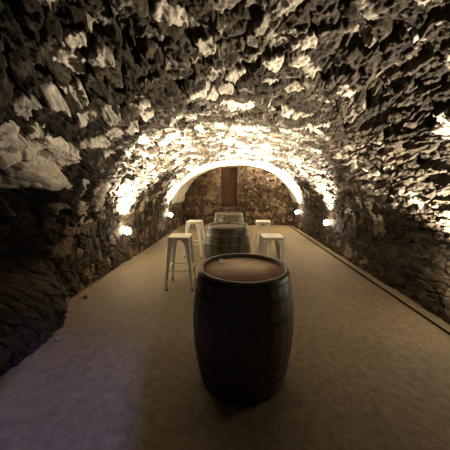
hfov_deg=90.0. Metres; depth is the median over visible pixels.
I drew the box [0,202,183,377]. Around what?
wall
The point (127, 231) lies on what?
wall lamp
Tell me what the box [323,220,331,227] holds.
wall lamp
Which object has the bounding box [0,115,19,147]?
stone
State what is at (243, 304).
wine barrel
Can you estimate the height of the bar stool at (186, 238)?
0.810 m
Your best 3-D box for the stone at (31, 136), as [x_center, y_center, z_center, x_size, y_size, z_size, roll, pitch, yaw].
[-1.598,-0.802,1.804,0.212,0.220,0.145,0,9,3]
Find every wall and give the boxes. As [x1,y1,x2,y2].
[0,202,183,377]
[182,165,293,225]
[292,202,449,323]
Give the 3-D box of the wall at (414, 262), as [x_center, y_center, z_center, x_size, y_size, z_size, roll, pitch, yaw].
[2.587,0.358,4.293,0.189,1.085,10.917,0,9,2]
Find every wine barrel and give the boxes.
[193,253,293,405]
[204,222,250,258]
[214,212,243,222]
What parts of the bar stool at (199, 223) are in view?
leg, seat, leg, leg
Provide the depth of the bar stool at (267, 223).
4.95 m
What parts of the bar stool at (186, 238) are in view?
leg, leg, seat, leg, leg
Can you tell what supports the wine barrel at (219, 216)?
on the floor
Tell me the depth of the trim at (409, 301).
3.30 m
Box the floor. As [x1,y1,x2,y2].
[0,225,449,449]
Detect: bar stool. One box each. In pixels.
[165,233,196,290]
[184,220,204,257]
[253,220,271,256]
[258,233,285,263]
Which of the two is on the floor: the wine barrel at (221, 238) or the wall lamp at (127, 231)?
the wine barrel at (221, 238)
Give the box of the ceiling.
[0,0,449,233]
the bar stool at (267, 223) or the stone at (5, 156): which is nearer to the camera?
the stone at (5, 156)
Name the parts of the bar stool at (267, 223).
leg, seat, leg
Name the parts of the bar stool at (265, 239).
leg, leg, seat, leg, leg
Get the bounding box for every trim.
[288,225,449,334]
[290,225,449,331]
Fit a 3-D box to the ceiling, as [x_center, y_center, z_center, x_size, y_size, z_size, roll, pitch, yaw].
[0.040,-0.980,4.210,5.260,1.646,10.916,0,9,3]
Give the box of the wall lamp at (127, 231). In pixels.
[121,228,130,237]
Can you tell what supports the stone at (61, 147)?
attached to the ceiling
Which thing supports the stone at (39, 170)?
attached to the ceiling
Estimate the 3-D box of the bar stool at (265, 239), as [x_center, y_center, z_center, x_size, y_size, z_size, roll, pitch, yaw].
[0.716,0.557,3.518,0.428,0.810,0.428,0,9,-1]
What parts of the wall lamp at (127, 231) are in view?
lamp glass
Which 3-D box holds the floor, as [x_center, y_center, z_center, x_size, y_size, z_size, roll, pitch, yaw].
[-0.078,0.966,3.905,4.982,0.123,12.600,0,9,3]
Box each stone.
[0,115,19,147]
[0,150,22,168]
[16,155,72,190]
[19,122,39,138]
[39,124,69,154]
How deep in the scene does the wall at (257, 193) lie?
9.54 m
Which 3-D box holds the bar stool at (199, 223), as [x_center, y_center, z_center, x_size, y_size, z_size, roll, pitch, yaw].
[-0.685,0.302,5.148,0.428,0.810,0.428,1,9,9]

